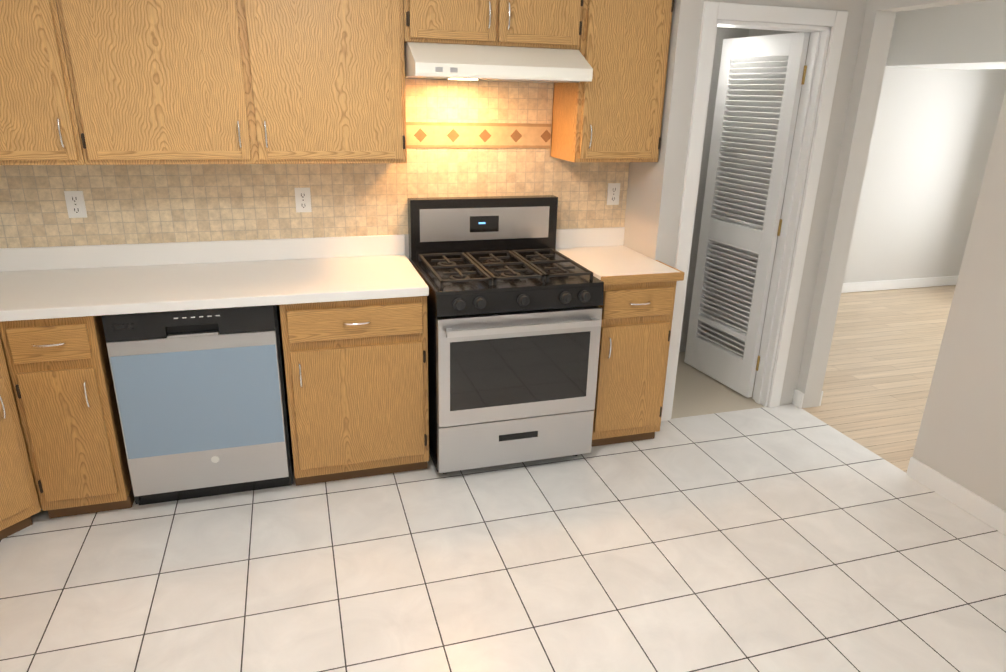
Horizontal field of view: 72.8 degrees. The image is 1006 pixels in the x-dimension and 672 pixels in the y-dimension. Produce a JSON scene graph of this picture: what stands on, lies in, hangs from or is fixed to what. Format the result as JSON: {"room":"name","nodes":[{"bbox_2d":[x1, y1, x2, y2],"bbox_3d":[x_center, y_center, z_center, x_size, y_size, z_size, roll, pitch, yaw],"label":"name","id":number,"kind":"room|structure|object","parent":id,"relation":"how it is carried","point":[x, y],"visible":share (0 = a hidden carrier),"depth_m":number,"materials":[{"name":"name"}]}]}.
{"room":"kitchen","nodes":[
{"label":"kitchen","id":0,"kind":"room"},
{"bbox_2d":[404,78,553,259],"bbox_3d":[-1.196,-0.675,3.183,3.860,2.460,0.120,-5,20,-16],"label":"wall","id":1,"kind":"structure","parent":0,"point":[406,246],"depth_m":3.41,"materials":[{"name":"white paint"}]},
{"bbox_2d":[0,0,84,164],"bbox_3d":[-1.935,-1.046,2.532,0.615,0.780,0.374,-5,20,-16],"label":"upper cabinet","id":2,"kind":"object","parent":1,"relation":"attached to","point":[38,122],"visible":0.81,"depth_m":2.49,"materials":[{"name":"brown wood"}]},
{"bbox_2d":[56,0,406,164],"bbox_3d":[-1.044,-1.117,2.795,1.245,0.780,0.374,-5,20,-16],"label":"upper cabinet","id":3,"kind":"object","parent":1,"relation":"attached to","point":[156,82],"visible":1,"depth_m":2.67,"materials":[{"name":"brown wood"}]},
{"bbox_2d":[0,79,629,247],"bbox_3d":[-0.856,-0.506,2.289,3.736,0.724,1.793,-5,20,-16],"label":"backsplash","id":4,"kind":"structure","parent":1,"relation":"attached to","point":[139,204],"depth_m":3.21,"materials":[{"name":"tile"}]},
{"bbox_2d":[64,191,86,217],"bbox_3d":[-1.835,-0.565,2.932,0.070,0.114,0.009,-5,20,-16],"label":"outlet","id":5,"kind":"object","parent":4,"relation":"attached to","point":[75,204],"visible":1,"depth_m":2.93,"materials":[{"name":"white plastic"}]},
{"bbox_2d":[294,188,311,212],"bbox_3d":[-0.936,-0.636,3.197,0.070,0.114,0.009,-5,20,-16],"label":"outlet","id":6,"kind":"object","parent":4,"relation":"attached to","point":[303,199],"visible":1,"depth_m":3.19,"materials":[{"name":"white plastic"}]},
{"bbox_2d":[406,122,550,147],"bbox_3d":[-0.129,-0.979,3.337,0.775,0.120,0.004,-5,20,-16],"label":"band","id":7,"kind":"object","parent":4,"relation":"attached to","point":[465,135],"visible":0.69,"depth_m":3.34,"materials":[{"name":"beige tile"}]},
{"bbox_2d":[606,183,619,204],"bbox_3d":[0.590,-0.758,3.647,0.070,0.114,0.009,-5,20,-16],"label":"outlet","id":8,"kind":"object","parent":4,"relation":"attached to","point":[613,192],"visible":1,"depth_m":3.65,"materials":[{"name":"white plastic"}]},
{"bbox_2d":[403,0,582,49],"bbox_3d":[-0.066,-1.425,3.000,0.785,0.290,0.374,-5,20,-16],"label":"upper cabinet","id":9,"kind":"object","parent":1,"relation":"attached to","point":[553,24],"visible":0.9,"depth_m":2.88,"materials":[{"name":"brown wood"}]},
{"bbox_2d":[404,42,592,82],"bbox_3d":[-0.053,-1.201,3.015,0.762,0.139,0.500,-5,20,-16],"label":"range hood","id":10,"kind":"object","parent":9,"relation":"attached to","point":[476,62],"visible":0.98,"depth_m":2.84,"materials":[{"name":"white metal"}]},
{"bbox_2d":[550,0,673,162],"bbox_3d":[0.516,-1.242,3.255,0.440,0.780,0.374,-5,20,-16],"label":"upper cabinet","id":11,"kind":"object","parent":1,"relation":"attached to","point":[612,111],"visible":0.98,"depth_m":3.14,"materials":[{"name":"brown wood"}]},
{"bbox_2d":[0,404,1005,671],"bbox_3d":[-0.095,1.195,1.762,4.880,0.060,4.300,-5,20,-16],"label":"floor","id":12,"kind":"structure","parent":0,"point":[788,538],"depth_m":2.56,"materials":[{"name":"white tile"}]},
{"bbox_2d":[0,332,41,539],"bbox_3d":[-2.332,0.348,2.589,0.952,0.875,0.952,-5,20,-16],"label":"base cabinet","id":13,"kind":"object","parent":12,"relation":"on","point":[20,504],"visible":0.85,"depth_m":2.60,"materials":[{"name":"brown wood"}]},
{"bbox_2d":[0,234,428,321],"bbox_3d":[-1.563,-0.187,2.635,2.530,0.140,0.966,-5,20,-16],"label":"countertop","id":14,"kind":"structure","parent":13,"relation":"on","point":[66,281],"depth_m":2.50,"materials":[{"name":"white laminate"}]},
{"bbox_2d":[0,316,134,517],"bbox_3d":[-1.771,0.251,2.902,0.305,0.875,0.652,-5,20,-16],"label":"base cabinet","id":15,"kind":"object","parent":12,"relation":"on","point":[62,378],"visible":0.81,"depth_m":2.63,"materials":[{"name":"brown wood"}]},
{"bbox_2d":[101,305,292,504],"bbox_3d":[-1.307,0.212,3.051,0.635,0.871,0.609,-5,20,-16],"label":"dishwasher","id":16,"kind":"object","parent":12,"relation":"on","point":[202,400],"visible":0.94,"depth_m":2.77,"materials":[{"name":"silver metal"}]},
{"bbox_2d":[279,296,428,485],"bbox_3d":[-0.701,0.166,3.218,0.602,0.875,0.652,-5,20,-16],"label":"base cabinet","id":17,"kind":"object","parent":12,"relation":"on","point":[356,372],"visible":0.81,"depth_m":2.94,"materials":[{"name":"brown wood"}]},
{"bbox_2d":[408,195,603,473],"bbox_3d":[-0.009,-0.020,3.313,0.762,1.195,0.743,-5,20,-16],"label":"gas range","id":18,"kind":"object","parent":12,"relation":"on","point":[514,308],"visible":1,"depth_m":3.10,"materials":[{"name":"silver metal"}]},
{"bbox_2d":[591,281,676,446],"bbox_3d":[0.545,0.067,3.586,0.405,0.875,0.652,-5,20,-16],"label":"base cabinet","id":19,"kind":"object","parent":12,"relation":"on","point":[636,326],"visible":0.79,"depth_m":3.31,"materials":[{"name":"brown wood"}]},
{"bbox_2d":[555,227,684,284],"bbox_3d":[0.560,-0.415,3.426,0.427,0.140,0.633,-5,20,-16],"label":"countertop","id":20,"kind":"structure","parent":19,"relation":"on","point":[605,256],"depth_m":3.46,"materials":[{"name":"white laminate"}]},
{"bbox_2d":[623,0,704,266],"bbox_3d":[0.680,-0.856,3.826,0.120,2.460,1.040,-5,20,-16],"label":"wall","id":21,"kind":"structure","parent":0,"point":[653,205],"depth_m":3.32,"materials":[{"name":"white paint"}]},
{"bbox_2d":[679,27,748,351],"bbox_3d":[1.091,-1.050,4.400,1.020,2.460,0.120,-5,20,-16],"label":"wall","id":22,"kind":"structure","parent":0,"point":[725,33],"depth_m":4.43,"materials":[{"name":"white paint"}]},
{"bbox_2d":[671,352,784,418],"bbox_3d":[1.156,0.306,4.336,0.900,0.051,0.920,-5,20,-16],"label":"floor","id":23,"kind":"structure","parent":0,"point":[697,392],"depth_m":4.11,"materials":[{"name":"beige plastic"}]},
{"bbox_2d":[705,0,866,406],"bbox_3d":[1.302,-0.745,3.556,0.900,2.460,0.120,-5,20,-16],"label":"wall","id":24,"kind":"structure","parent":0,"point":[856,9],"depth_m":3.56,"materials":[{"name":"white paint"}]},
{"bbox_2d":[684,32,809,397],"bbox_3d":[1.380,-0.670,4.002,0.040,1.999,0.623,-7,21,-23],"label":"door","id":25,"kind":"structure","parent":24,"relation":"in","point":[760,72],"depth_m":3.93,"materials":[{"name":"white wood"}]},
{"bbox_2d":[661,1,847,420],"bbox_3d":[1.243,-0.568,3.591,0.790,2.100,0.138,-5,20,-16],"label":"door frame","id":26,"kind":"structure","parent":24,"relation":"attached to","point":[773,17],"depth_m":3.48,"materials":[{"name":"white wood"}]},
{"bbox_2d":[708,0,1005,510],"bbox_3d":[1.918,-0.640,3.305,0.120,2.460,2.600,-5,20,-16],"label":"wall","id":27,"kind":"structure","parent":0,"point":[961,439],"depth_m":3.06,"materials":[{"name":"white paint"}]},
{"bbox_2d":[792,389,1005,535],"bbox_3d":[1.947,0.615,3.308,0.014,0.095,1.590,-5,20,-16],"label":"baseboard","id":28,"kind":"structure","parent":27,"relation":"attached to","point":[976,506],"depth_m":3.05,"materials":[{"name":"white wood"}]},
{"bbox_2d":[802,285,955,472],"bbox_3d":[1.632,1.077,2.223,8.460,0.060,7.600,-5,20,-16],"label":"floor","id":29,"kind":"structure","parent":0,"point":[883,354],"depth_m":4.66,"materials":[{"name":"brown wood"}]},
{"bbox_2d":[843,66,1005,282],"bbox_3d":[2.985,-1.568,5.994,3.580,2.460,0.120,-5,20,-16],"label":"wall","id":30,"kind":"structure","parent":0,"point":[934,129],"depth_m":6.24,"materials":[{"name":"white paint"}]},
{"bbox_2d":[841,276,957,292],"bbox_3d":[2.912,-0.427,6.310,3.446,0.095,0.014,-5,20,-16],"label":"baseboard","id":31,"kind":"structure","parent":30,"relation":"attached to","point":[896,284],"depth_m":6.57,"materials":[{"name":"white wood"}]},
{"bbox_3d":[1.683,-1.317,1.369,8.720,0.100,7.840,-5,20,-16],"label":"ceiling","id":32,"kind":"structure","parent":0,"visible":0},
{"bbox_2d":[886,0,1005,69],"bbox_3d":[3.824,-2.328,5.233,0.950,0.480,1.240,-5,20,-16],"label":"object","id":33,"kind":"structure","parent":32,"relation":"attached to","point":[968,36],"depth_m":5.15,"materials":[{"name":"white paint"}]}
]}

